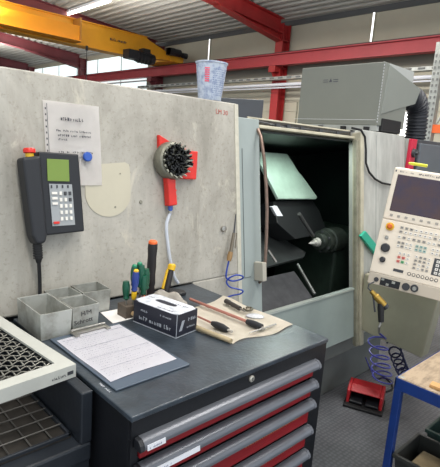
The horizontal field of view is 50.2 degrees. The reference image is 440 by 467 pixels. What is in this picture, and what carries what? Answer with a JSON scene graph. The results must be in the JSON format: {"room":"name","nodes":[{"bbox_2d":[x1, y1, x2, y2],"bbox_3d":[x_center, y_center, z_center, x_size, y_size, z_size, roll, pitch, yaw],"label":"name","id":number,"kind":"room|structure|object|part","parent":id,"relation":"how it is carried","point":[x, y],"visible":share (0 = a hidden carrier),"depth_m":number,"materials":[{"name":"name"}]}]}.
{"room":"metal workshop","nodes":[
{"label":"metal workshop","id":0,"kind":"room"},
{"bbox_2d":[0,0,407,66],"bbox_3d":[-7.091,-5.552,8.684,14.375,1.298,30.000,-6,15,-43],"label":"ceiling","id":1,"kind":"structure","parent":0,"point":[162,21],"depth_m":10.77,"materials":[{"name":"grey metal"}]},
{"bbox_2d":[70,0,110,13],"bbox_3d":[-2.920,-5.115,10.546,0.100,0.131,1.760,-6,15,-43],"label":"ceiling lamp","id":2,"kind":"object","parent":1,"relation":"hanging from","point":[95,3],"visible":1,"depth_m":10.52,"materials":[{"name":"white plastic"}]},
{"bbox_2d":[30,2,439,141],"bbox_3d":[-2.071,-3.371,14.116,0.132,4.280,30.000,-6,15,-43],"label":"wall","id":3,"kind":"structure","parent":0,"point":[421,20],"depth_m":9.81,"materials":[{"name":"beige paint"}]},
{"bbox_2d":[35,56,147,89],"bbox_3d":[-7.198,-6.042,19.220,0.050,1.390,14.800,-6,15,-43],"label":"window","id":4,"kind":"structure","parent":3,"relation":"in","point":[118,63],"depth_m":15.60,"materials":[{"name":"white glass"}]},
{"bbox_2d":[207,39,210,59],"bbox_3d":[-0.272,-4.638,11.960,0.035,0.580,0.060,-6,15,-43],"label":"window","id":5,"kind":"structure","parent":3,"relation":"in","point":[209,44],"depth_m":11.94,"materials":[{"name":"white glass"}]},
{"bbox_2d":[137,66,432,92],"bbox_3d":[2.565,-2.876,8.822,0.476,0.245,14.000,-6,15,-43],"label":"cable tray","id":6,"kind":"object","parent":3,"relation":"attached to","point":[425,68],"visible":0.6,"depth_m":10.34,"materials":[{"name":"grey"}]},
{"bbox_2d":[146,53,434,84],"bbox_3d":[3.022,-3.116,8.636,0.030,0.300,15.200,-6,15,-43],"label":"trim","id":7,"kind":"structure","parent":3,"relation":"attached to","point":[421,60],"depth_m":9.87,"materials":[{"name":"brown metal"}]},
{"bbox_2d":[295,102,297,122],"bbox_3d":[1.869,-2.218,9.968,0.020,1.120,7.130,-6,15,-43],"label":"trim","id":8,"kind":"structure","parent":3,"relation":"attached to","point":[297,102],"depth_m":10.14,"materials":[{"name":"beige metal"}]},
{"bbox_2d":[156,0,439,46],"bbox_3d":[3.093,-4.086,8.452,0.030,0.120,15.200,-6,15,-43],"label":"trim","id":9,"kind":"structure","parent":3,"relation":"attached to","point":[410,3],"depth_m":9.44,"materials":[{"name":"grey"}]},
{"bbox_2d":[369,12,376,41],"bbox_3d":[2.835,-3.720,8.764,0.035,0.750,0.060,-6,15,-43],"label":"window","id":10,"kind":"structure","parent":3,"relation":"in","point":[374,13],"depth_m":8.73,"materials":[{"name":"white glass"}]},
{"bbox_2d":[397,112,407,135],"bbox_3d":[3.359,-1.746,8.482,0.060,0.960,0.340,-6,15,-43],"label":"window","id":11,"kind":"structure","parent":3,"relation":"in","point":[405,119],"depth_m":8.50,"materials":[{"name":"white glass"}]},
{"bbox_2d":[312,315,439,466],"bbox_3d":[-7.239,-0.698,9.802,15.000,0.100,30.000,-6,15,-43],"label":"floor","id":12,"kind":"structure","parent":0,"point":[345,436],"depth_m":2.87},
{"bbox_2d":[0,57,34,71],"bbox_3d":[-13.043,-4.890,15.059,14.200,5.339,0.200,-6,15,-43],"label":"portal","id":13,"kind":"object","parent":12,"relation":"on","point":[4,62],"visible":0.19,"depth_m":19.09,"materials":[{"name":"red metal"}]},
{"bbox_2d":[0,32,85,74],"bbox_3d":[-9.964,-4.065,11.882,14.200,5.339,0.200,-6,15,-43],"label":"portal","id":14,"kind":"object","parent":12,"relation":"on","point":[65,57],"visible":0.48,"depth_m":15.49,"materials":[{"name":"red metal"}]},
{"bbox_2d":[0,322,91,466],"bbox_3d":[-0.966,0.865,0.994,1.224,0.998,0.532,-6,15,-43],"label":"cart","id":15,"kind":"object","parent":12,"relation":"on","point":[70,400],"visible":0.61,"depth_m":1.15,"materials":[{"name":"grey metal"}]},
{"bbox_2d":[0,366,70,464],"bbox_3d":[-0.896,0.497,0.963,1.040,0.014,0.438,-6,15,-43],"label":"tray","id":16,"kind":"object","parent":15,"relation":"on","point":[27,426],"visible":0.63,"depth_m":1.18,"materials":[{"name":"metal"}]},
{"bbox_2d":[0,316,75,403],"bbox_3d":[-0.797,0.344,1.017,0.441,0.034,0.820,13,14,40],"label":"mesh screen","id":17,"kind":"object","parent":15,"relation":"on","point":[61,369],"visible":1,"depth_m":1.17,"materials":[{"name":"grey"}]},
{"bbox_2d":[5,0,164,89],"bbox_3d":[-6.886,-3.240,8.705,14.200,5.339,0.200,-6,15,-43],"label":"portal","id":18,"kind":"object","parent":12,"relation":"on","point":[38,4],"visible":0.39,"depth_m":11.25,"materials":[{"name":"metal"}]},
{"bbox_2d":[13,284,327,466],"bbox_3d":[-0.183,0.802,1.619,0.760,1.001,0.725,-6,15,-43],"label":"base cabinet","id":19,"kind":"object","parent":12,"relation":"on","point":[250,401],"visible":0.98,"depth_m":1.29,"materials":[{"name":"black metal"}]},
{"bbox_2d":[17,293,71,340],"bbox_3d":[-0.544,0.255,1.453,0.098,0.082,0.178,-6,15,-43],"label":"bin","id":20,"kind":"object","parent":19,"relation":"on","point":[44,316],"visible":0.99,"depth_m":1.42,"materials":[{"name":"metal"}]},
{"bbox_2d":[44,287,81,299],"bbox_3d":[-0.526,0.235,1.575,0.090,0.079,0.098,-6,15,-43],"label":"bin","id":21,"kind":"object","parent":19,"relation":"on","point":[64,292],"visible":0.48,"depth_m":1.61,"materials":[{"name":"metal"}]},
{"bbox_2d":[58,294,98,330],"bbox_3d":[-0.451,0.254,1.499,0.094,0.080,0.106,-6,15,-43],"label":"bin","id":22,"kind":"object","parent":19,"relation":"on","point":[85,310],"visible":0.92,"depth_m":1.48,"materials":[{"name":"metal"}]},
{"bbox_2d":[71,281,110,311],"bbox_3d":[-0.455,0.226,1.651,0.106,0.079,0.106,-6,15,-43],"label":"bin","id":23,"kind":"object","parent":19,"relation":"on","point":[96,291],"visible":0.58,"depth_m":1.64,"materials":[{"name":"metal"}]},
{"bbox_2d":[100,309,132,322],"bbox_3d":[-0.347,0.280,1.614,0.110,0.001,0.108,-6,15,-43],"label":"paper slip","id":24,"kind":"object","parent":19,"relation":"on","point":[111,315],"visible":0.64,"depth_m":1.59,"materials":[{"name":"white paper"}]},
{"bbox_2d":[50,322,189,390],"bbox_3d":[-0.290,0.328,1.332,0.236,0.021,0.364,-6,15,-43],"label":"clipboard","id":25,"kind":"object","parent":19,"relation":"on","point":[116,354],"visible":1,"depth_m":1.31,"materials":[{"name":"blue"}]},
{"bbox_2d":[117,299,135,318],"bbox_3d":[-0.275,0.264,1.611,0.107,0.044,0.116,-6,15,-43],"label":"holder","id":26,"kind":"object","parent":19,"relation":"on","point":[125,311],"visible":0.45,"depth_m":1.59,"materials":[{"name":"brown wood"}]},
{"bbox_2d":[122,280,129,304],"bbox_3d":[-0.318,0.209,1.587,0.026,0.100,0.026,-6,15,-43],"label":"screwdriver","id":27,"kind":"object","parent":26,"relation":"in","point":[126,285],"visible":0.96,"depth_m":1.57,"materials":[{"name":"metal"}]},
{"bbox_2d":[130,264,137,300],"bbox_3d":[-0.295,0.180,1.609,0.026,0.153,0.026,-6,15,-43],"label":"screwdriver","id":28,"kind":"object","parent":26,"relation":"in","point":[134,266],"visible":0.42,"depth_m":1.59,"materials":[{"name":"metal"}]},
{"bbox_3d":[-0.293,0.147,1.603,0.026,0.070,0.026,-6,15,-43],"label":"handle","id":29,"kind":"part","parent":28,"relation":"part of","materials":[{"name":"teal plastic"}]},
{"bbox_2d":[131,269,139,304],"bbox_3d":[-0.287,0.190,1.587,0.026,0.143,0.026,-6,15,-43],"label":"screwdriver","id":30,"kind":"object","parent":26,"relation":"in","point":[135,276],"visible":0.99,"depth_m":1.57,"materials":[{"name":"plastic"}]},
{"bbox_3d":[-0.285,0.162,1.582,0.026,0.071,0.026,-6,15,-43],"label":"handle","id":31,"kind":"part","parent":30,"relation":"part of","materials":[{"name":"blue plastic"}]},
{"bbox_2d":[138,265,144,297],"bbox_3d":[-0.273,0.182,1.616,0.026,0.150,0.026,-6,15,-43],"label":"screwdriver","id":32,"kind":"object","parent":26,"relation":"in","point":[141,268],"visible":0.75,"depth_m":1.60,"materials":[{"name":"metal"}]},
{"bbox_3d":[-0.270,0.147,1.609,0.026,0.081,0.026,-6,15,-43],"label":"handle","id":33,"kind":"part","parent":32,"relation":"part of","materials":[{"name":"teal plastic"}]},
{"bbox_2d":[140,275,146,296],"bbox_3d":[-0.264,0.200,1.617,0.026,0.115,0.026,-6,15,-43],"label":"screwdriver","id":34,"kind":"object","parent":26,"relation":"in","point":[143,284],"visible":0.89,"depth_m":1.60,"materials":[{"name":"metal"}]},
{"bbox_2d":[145,268,149,295],"bbox_3d":[-0.259,0.187,1.637,0.026,0.134,0.026,-6,15,-43],"label":"screwdriver","id":35,"kind":"object","parent":26,"relation":"in","point":[147,272],"visible":0.44,"depth_m":1.62,"materials":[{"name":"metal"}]},
{"bbox_2d":[144,240,157,295],"bbox_3d":[-0.262,0.138,1.782,0.060,0.231,0.060,-6,15,-43],"label":"torch","id":36,"kind":"object","parent":19,"relation":"on","point":[152,244],"visible":0.65,"depth_m":1.76,"materials":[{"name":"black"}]},
{"bbox_2d":[133,294,197,338],"bbox_3d":[-0.181,0.267,1.541,0.193,0.078,0.100,12,13,36],"label":"glove box","id":37,"kind":"object","parent":19,"relation":"on","point":[175,319],"visible":1,"depth_m":1.50,"materials":[{"name":"black cardboard"}]},
{"bbox_2d":[133,309,195,338],"bbox_3d":[-0.181,0.267,1.541,0.193,0.077,0.100,12,13,36],"label":"print","id":38,"kind":"object","parent":37,"relation":"attached to","point":[174,323],"depth_m":1.49,"materials":[{"name":"grey"}]},
{"bbox_2d":[154,289,186,303],"bbox_3d":[-0.187,0.239,1.695,0.136,0.070,0.163,-6,15,-43],"label":"towel","id":39,"kind":"object","parent":19,"relation":"on","point":[176,296],"visible":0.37,"depth_m":1.68,"materials":[{"name":"white paper"}]},
{"bbox_2d":[161,264,185,295],"bbox_3d":[-0.194,0.183,1.857,0.118,0.123,0.079,-6,15,-43],"label":"scraper","id":40,"kind":"object","parent":19,"relation":"on","point":[166,284],"visible":0.81,"depth_m":1.85,"materials":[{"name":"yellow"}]},
{"bbox_3d":[-0.204,0.187,1.860,0.026,0.095,0.059,8,11,17],"label":"handle","id":41,"kind":"part","parent":40,"relation":"part of","materials":[{"name":"black plastic"}]},
{"bbox_3d":[-0.197,0.237,1.867,0.118,0.014,0.079,-6,15,-43],"label":"plate","id":42,"kind":"part","parent":40,"relation":"part of","materials":[{"name":"black"}]},
{"bbox_3d":[0.056,0.462,1.293,0.664,0.048,0.014,-6,15,-43],"label":"drawer","id":43,"kind":"part","parent":19,"relation":"part of","materials":[{"name":"metal"}]},
{"bbox_3d":[0.038,0.869,1.391,0.755,0.986,0.016,-6,15,-43],"label":"rail","id":44,"kind":"part","parent":19,"relation":"part of","materials":[{"name":"black metal"}]},
{"bbox_3d":[0.051,0.529,1.306,0.664,0.050,0.014,-6,15,-43],"label":"drawer","id":45,"kind":"part","parent":19,"relation":"part of","materials":[{"name":"red metal"}]},
{"bbox_2d":[195,296,291,343],"bbox_3d":[0.024,0.292,1.651,0.333,0.017,0.374,-6,15,-43],"label":"cloth","id":46,"kind":"object","parent":19,"relation":"on","point":[241,330],"visible":0.75,"depth_m":1.62,"materials":[{"name":"beige fabric"}]},
{"bbox_2d":[197,316,232,332],"bbox_3d":[-0.018,0.299,1.556,0.024,0.024,0.162,-6,15,-43],"label":"tool","id":47,"kind":"object","parent":46,"relation":"on","point":[220,326],"visible":1,"depth_m":1.53,"materials":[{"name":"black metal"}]},
{"bbox_3d":[0.000,0.304,1.538,0.024,0.024,0.074,-6,15,-43],"label":"handle","id":48,"kind":"part","parent":47,"relation":"part of","materials":[{"name":"black plastic"}]},
{"bbox_2d":[189,298,265,329],"bbox_3d":[0.017,0.281,1.669,0.357,0.023,0.023,14,14,42],"label":"gauge","id":49,"kind":"object","parent":46,"relation":"on","point":[252,323],"visible":1,"depth_m":1.63,"materials":[{"name":"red metal"}]},
{"bbox_3d":[-0.011,0.274,1.692,0.283,0.011,0.011,14,14,41],"label":"rod","id":50,"kind":"part","parent":49,"relation":"part of","materials":[{"name":"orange metal"}]},
{"bbox_2d":[224,299,252,311],"bbox_3d":[0.069,0.269,1.752,0.052,0.020,0.128,-6,15,-43],"label":"micrometer","id":51,"kind":"object","parent":46,"relation":"on","point":[226,301],"visible":1,"depth_m":1.73,"materials":[{"name":"grey metal"}]},
{"bbox_3d":[0.103,0.277,1.722,0.044,0.009,0.036,-6,15,-43],"label":"bow frame","id":52,"kind":"part","parent":51,"relation":"part of","materials":[{"name":"silver metal"}]},
{"bbox_2d":[246,313,263,318],"bbox_3d":[0.125,0.293,1.677,0.068,0.011,0.037,5,11,4],"label":"pouch","id":53,"kind":"object","parent":46,"relation":"on","point":[251,315],"visible":1,"depth_m":1.67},
{"bbox_2d":[249,323,276,332],"bbox_3d":[0.142,0.315,1.559,0.137,0.006,0.006,-6,15,-44],"label":"pin","id":54,"kind":"object","parent":46,"relation":"on","point":[275,323],"visible":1,"depth_m":1.55,"materials":[{"name":"silver metal"}]},
{"bbox_3d":[0.045,0.610,1.321,0.664,0.074,0.014,-6,15,-43],"label":"drawer","id":55,"kind":"part","parent":19,"relation":"part of","materials":[{"name":"red metal"}]},
{"bbox_3d":[0.038,0.700,1.338,0.664,0.070,0.014,-6,15,-43],"label":"drawer","id":56,"kind":"part","parent":19,"relation":"part of","materials":[{"name":"red metal"}]},
{"bbox_2d":[0,66,439,395],"bbox_3d":[-0.225,0.215,2.435,3.670,1.845,1.734,-6,15,-43],"label":"lathe","id":57,"kind":"object","parent":12,"relation":"on","point":[302,197],"visible":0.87,"depth_m":2.19,"materials":[{"name":"grey paint"}]},
{"bbox_2d":[17,148,83,293],"bbox_3d":[-0.564,-0.001,1.583,0.203,0.561,0.099,-6,15,-43],"label":"pendant","id":58,"kind":"object","parent":57,"relation":"attached to","point":[50,185],"visible":0.98,"depth_m":1.53,"materials":[{"name":"black plastic"}]},
{"bbox_2d":[43,100,101,184],"bbox_3d":[-0.509,-0.310,1.639,0.206,0.281,0.044,-6,15,-43],"label":"paper note","id":59,"kind":"object","parent":57,"relation":"attached to","point":[69,128],"visible":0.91,"depth_m":1.65,"materials":[{"name":"grey paper"}]},
{"bbox_2d":[82,152,91,161],"bbox_3d":[-0.469,-0.272,1.665,0.034,0.034,0.017,-6,15,-43],"label":"magnet","id":60,"kind":"object","parent":57,"relation":"attached to","point":[87,156],"visible":1,"depth_m":1.66,"materials":[{"name":"blue plastic"}]},
{"bbox_3d":[-0.693,0.103,1.660,1.978,1.300,0.301,-4,14,-39],"label":"panel","id":61,"kind":"part","parent":57,"relation":"part of","materials":[{"name":"grey concrete"}]},
{"bbox_2d":[153,135,197,283],"bbox_3d":[-0.178,-0.095,1.961,0.230,0.608,0.103,-6,15,-43],"label":"brush","id":62,"kind":"object","parent":57,"relation":"attached to","point":[172,161],"visible":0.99,"depth_m":1.89,"materials":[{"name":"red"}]},
{"bbox_3d":[-0.201,-0.185,1.912,0.056,0.148,0.053,-6,15,-43],"label":"handle","id":63,"kind":"part","parent":62,"relation":"part of","materials":[{"name":"red plastic"}]},
{"bbox_3d":[-0.172,-0.312,1.950,0.202,0.176,0.039,-5,14,-41],"label":"holder plate","id":64,"kind":"part","parent":62,"relation":"part of","materials":[{"name":"red plastic"}]},
{"bbox_2d":[195,60,227,100],"bbox_3d":[-0.043,-0.686,2.125,0.148,0.164,0.148,-6,15,-43],"label":"cup","id":65,"kind":"object","parent":57,"relation":"on","point":[211,74],"visible":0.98,"depth_m":2.08,"materials":[{"name":"blue"}]},
{"bbox_2d":[212,68,225,95],"bbox_3d":[-0.005,-0.669,2.085,0.072,0.111,0.022,-6,15,-43],"label":"print","id":66,"kind":"object","parent":65,"relation":"attached to","point":[218,74],"depth_m":2.08,"materials":[{"name":"blue"}]},
{"bbox_2d":[221,214,243,296],"bbox_3d":[0.060,0.107,2.167,0.087,0.382,0.106,-6,15,-43],"label":"gun","id":67,"kind":"object","parent":57,"relation":"hanging from","point":[223,228],"visible":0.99,"depth_m":2.17,"materials":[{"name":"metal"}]},
{"bbox_3d":[0.073,0.045,2.254,0.025,1.291,0.233,-6,15,-43],"label":"edge trim","id":68,"kind":"part","parent":57,"relation":"part of","materials":[{"name":"paint"}]},
{"bbox_3d":[0.124,0.119,2.357,0.185,1.362,0.249,-6,15,-43],"label":"sliding door","id":69,"kind":"part","parent":57,"relation":"part of","materials":[{"name":"grey metal"}]},
{"bbox_3d":[0.204,-0.132,2.356,0.024,0.774,0.149,-5,14,-39],"label":"door handle","id":70,"kind":"part","parent":57,"relation":"part of","materials":[{"name":"metal"}]},
{"bbox_3d":[0.330,-0.133,2.762,0.080,0.057,0.045,-6,15,-43],"label":"tool blade","id":71,"kind":"part","parent":57,"relation":"part of","materials":[{"name":"white metal"}]},
{"bbox_3d":[0.449,-0.377,3.137,0.184,0.307,0.554,13,14,40],"label":"guard plate","id":72,"kind":"part","parent":57,"relation":"part of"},
{"bbox_3d":[0.535,0.283,2.926,0.020,0.149,0.221,-1,12,-25],"label":"guide rail","id":73,"kind":"part","parent":57,"relation":"part of","materials":[{"name":"grey metal"}]},
{"bbox_3d":[0.535,0.540,2.739,0.870,0.325,0.074,-6,15,-43],"label":"sill panel","id":74,"kind":"part","parent":57,"relation":"part of","materials":[{"name":"grey metal"}]},
{"bbox_2d":[297,62,428,139],"bbox_3d":[1.120,-0.984,3.614,0.847,0.461,0.710,-6,15,-43],"label":"air filter unit","id":75,"kind":"object","parent":57,"relation":"on","point":[377,96],"visible":0.94,"depth_m":3.29,"materials":[{"name":"grey metal"}]},
{"bbox_3d":[0.932,-0.780,3.498,0.345,0.035,0.690,-6,15,-43],"label":"frame","id":76,"kind":"part","parent":75,"relation":"part of","materials":[{"name":"grey metal"}]},
{"bbox_2d":[381,65,420,113],"bbox_3d":[1.171,-0.997,3.377,0.528,0.319,0.300,-6,15,-43],"label":"hood","id":77,"kind":"object","parent":75,"relation":"attached to","point":[399,93],"depth_m":3.21,"materials":[{"name":"grey metal"}]},
{"bbox_2d":[359,231,375,254],"bbox_3d":[1.008,0.112,3.088,0.357,0.275,0.029,-4,14,-38],"label":"squeegee","id":78,"kind":"object","parent":57,"relation":"attached to","point":[364,236],"visible":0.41,"depth_m":3.02,"materials":[{"name":"teal plastic"}]},
{"bbox_3d":[1.092,-0.025,3.252,0.585,1.314,0.280,-6,15,-43],"label":"panel","id":79,"kind":"part","parent":57,"relation":"part of","materials":[{"name":"grey metal"}]},
{"bbox_2d":[365,281,392,384],"bbox_3d":[0.968,0.614,2.796,0.200,0.868,0.937,8,11,21],"label":"gun","id":80,"kind":"object","parent":57,"relation":"hanging from","point":[382,305],"visible":1,"depth_m":2.46,"materials":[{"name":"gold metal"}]},
{"bbox_2d":[386,342,408,374],"bbox_3d":[1.245,0.865,3.146,0.432,0.417,0.100,-5,14,-40],"label":"coiled cable","id":81,"kind":"object","parent":57,"relation":"hanging from","point":[401,354],"visible":0.41,"depth_m":3.05,"materials":[{"name":"black plastic"}]},
{"bbox_3d":[1.106,0.495,2.904,0.100,0.409,0.474,-6,15,-43],"label":"apron plate","id":82,"kind":"part","parent":57,"relation":"part of","materials":[{"name":"grey metal"}]},
{"bbox_2d":[367,167,439,300],"bbox_3d":[1.346,-0.083,2.918,1.544,0.630,0.761,-6,15,-43],"label":"control panel","id":83,"kind":"object","parent":57,"relation":"attached to","point":[406,257],"visible":1,"depth_m":2.36,"materials":[{"name":"beige"}]},
{"bbox_3d":[0.845,0.072,2.402,0.046,0.047,0.026,9,12,24],"label":"override knob","id":84,"kind":"part","parent":83,"relation":"part of","materials":[{"name":"black plastic"}]},
{"bbox_3d":[0.864,0.254,2.393,0.099,0.045,0.006,9,12,25],"label":"port panel","id":85,"kind":"part","parent":83,"relation":"part of","materials":[{"name":"black plastic"}]},
{"bbox_2d":[402,283,409,290],"bbox_3d":[0.933,0.267,2.360,0.038,0.038,0.008,9,12,24],"label":"socket","id":86,"kind":"object","parent":83,"relation":"attached to","point":[405,286],"depth_m":2.36,"materials":[{"name":"grey metal"}]},
{"bbox_2d":[410,285,417,291],"bbox_3d":[0.969,0.273,2.343,0.038,0.038,0.008,9,12,24],"label":"socket","id":87,"kind":"object","parent":83,"relation":"attached to","point":[413,288],"depth_m":2.34,"materials":[{"name":"grey metal"}]},
{"bbox_2d":[408,162,427,166],"bbox_3d":[1.002,-0.348,2.378,0.091,0.022,0.016,9,12,25],"label":"marker pen","id":88,"kind":"object","parent":83,"relation":"on","point":[410,163],"visible":1,"depth_m":2.37,"materials":[{"name":"yellow plastic"}]},
{"bbox_2d":[404,138,439,173],"bbox_3d":[1.568,-0.124,3.899,0.975,1.262,0.395,-6,15,-43],"label":"enclosure","id":89,"kind":"object","parent":57,"relation":"attached to","point":[416,150],"visible":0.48,"depth_m":3.48,"materials":[{"name":"grey paint"}]},
{"bbox_3d":[1.300,-0.077,3.556,0.100,1.260,0.130,-6,15,-43],"label":"mounting post","id":90,"kind":"part","parent":89,"relation":"part of","materials":[{"name":"red metal"}]},
{"bbox_2d":[405,139,416,168],"bbox_3d":[1.380,-0.561,3.398,0.085,0.238,0.025,-6,15,-43],"label":"switch plate","id":91,"kind":"object","parent":89,"relation":"attached to","point":[410,145],"depth_m":3.37,"materials":[{"name":"red metal"}]},
{"bbox_2d":[411,149,418,156],"bbox_3d":[1.406,-0.576,3.373,0.064,0.063,0.040,-6,15,-43],"label":"switch","id":92,"kind":"object","parent":89,"relation":"attached to","point":[414,152],"depth_m":3.36,"materials":[{"name":"grey"}]},
{"bbox_3d":[1.710,-0.096,3.824,0.815,1.215,0.025,-6,15,-43],"label":"door","id":93,"kind":"part","parent":89,"relation":"part of","materials":[{"name":"grey metal"}]},
{"bbox_2d":[202,0,290,120],"bbox_3d":[-3.807,-2.414,5.528,14.200,5.339,0.200,-6,15,-43],"label":"portal","id":94,"kind":"object","parent":12,"relation":"on","point":[249,13],"visible":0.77,"depth_m":9.72,"materials":[{"name":"red metal"}]},
{"bbox_2d":[67,34,439,81],"bbox_3d":[-2.250,-4.623,13.546,0.160,0.270,29.900,-6,15,-43],"label":"steel beam","id":95,"kind":"object","parent":94,"relation":"on","point":[426,44],"visible":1,"depth_m":9.45,"materials":[{"name":"red metal"}]},
{"bbox_2d":[0,0,187,79],"bbox_3d":[-6.002,-3.593,8.203,13.050,1.745,1.489,-6,15,-43],"label":"crane","id":96,"kind":"object","parent":95,"relation":"on","point":[15,19],"visible":0.98,"depth_m":10.34,"materials":[{"name":"yellow"}]},
{"bbox_3d":[-3.068,-4.354,10.104,0.025,0.490,0.340,-6,15,-43],"label":"plate","id":97,"kind":"part","parent":96,"relation":"part of","materials":[{"name":"yellow"}]},
{"bbox_3d":[-1.085,-4.568,11.928,0.530,0.196,0.239,-6,15,-43],"label":"travel motor","id":98,"kind":"part","parent":96,"relation":"part of","materials":[{"name":"black plastic"}]},
{"bbox_2d":[343,369,393,416],"bbox_3d":[1.056,1.025,3.253,0.258,0.134,0.658,10,12,28],"label":"foot pedal","id":99,"kind":"object","parent":12,"relation":"on","point":[363,396],"visible":0.89,"depth_m":3.04,"materials":[{"name":"red metal"}]},
{"bbox_2d":[346,377,385,410],"bbox_3d":[0.961,1.049,3.089,0.224,0.133,0.170,9,12,24],"label":"hood","id":100,"kind":"object","parent":99,"relation":"attached to","point":[363,395],"depth_m":3.04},
{"bbox_2d":[382,351,439,466],"bbox_3d":[1.446,0.978,1.989,1.200,0.752,1.000,-6,15,-43],"label":"work table","id":101,"kind":"object","parent":12,"relation":"on","point":[415,382],"visible":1,"depth_m":1.88,"materials":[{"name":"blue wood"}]},
{"bbox_3d":[0.688,0.960,1.936,0.030,0.700,0.030,-6,15,-43],"label":"leg","id":102,"kind":"part","parent":101,"relation":"part of","materials":[{"name":"blue metal"}]},
{"bbox_2d":[392,432,439,466],"bbox_3d":[0.903,0.976,1.859,0.240,0.135,0.370,-6,15,-43],"label":"storage bin","id":103,"kind":"object","parent":101,"relation":"on","point":[404,455],"visible":0.84,"depth_m":1.99,"materials":[{"name":"black plastic"}]},
{"bbox_2d":[412,451,439,466],"bbox_3d":[0.900,0.982,1.853,0.120,0.093,0.265,-6,15,-43],"label":"wood block","id":104,"kind":"object","parent":103,"relation":"in","point":[424,459],"visible":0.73,"depth_m":1.90,"materials":[{"name":"beige wood"}]},
{"bbox_3d":[1.471,0.639,1.925,1.200,0.047,1.000,-6,15,-43],"label":"edge rail","id":105,"kind":"part","parent":101,"relation":"part of","materials":[{"name":"blue metal"}]},
{"bbox_2d":[425,416,439,441],"bbox_3d":[1.169,0.950,2.127,0.400,0.135,0.335,-6,15,-43],"label":"storage bin","id":106,"kind":"object","parent":101,"relation":"on","point":[433,430],"visible":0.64,"depth_m":2.10,"materials":[{"name":"green plastic"}]},
{"bbox_2d":[429,381,439,390],"bbox_3d":[0.848,0.588,1.770,0.111,0.012,0.041,14,14,42],"label":"wood offcut","id":107,"kind":"object","parent":101,"relation":"on","point":[434,385],"visible":1,"depth_m":1.78,"materials":[{"name":"beige wood"}]},
{"bbox_2d":[425,42,439,140],"bbox_3d":[4.011,-0.585,5.180,1.105,3.000,3.240,-6,15,-43],"label":"rack","id":108,"kind":"object","parent":12,"relation":"on","point":[434,91],"visible":0.33,"depth_m":5.75,"materials":[{"name":"grey metal"}]}
]}

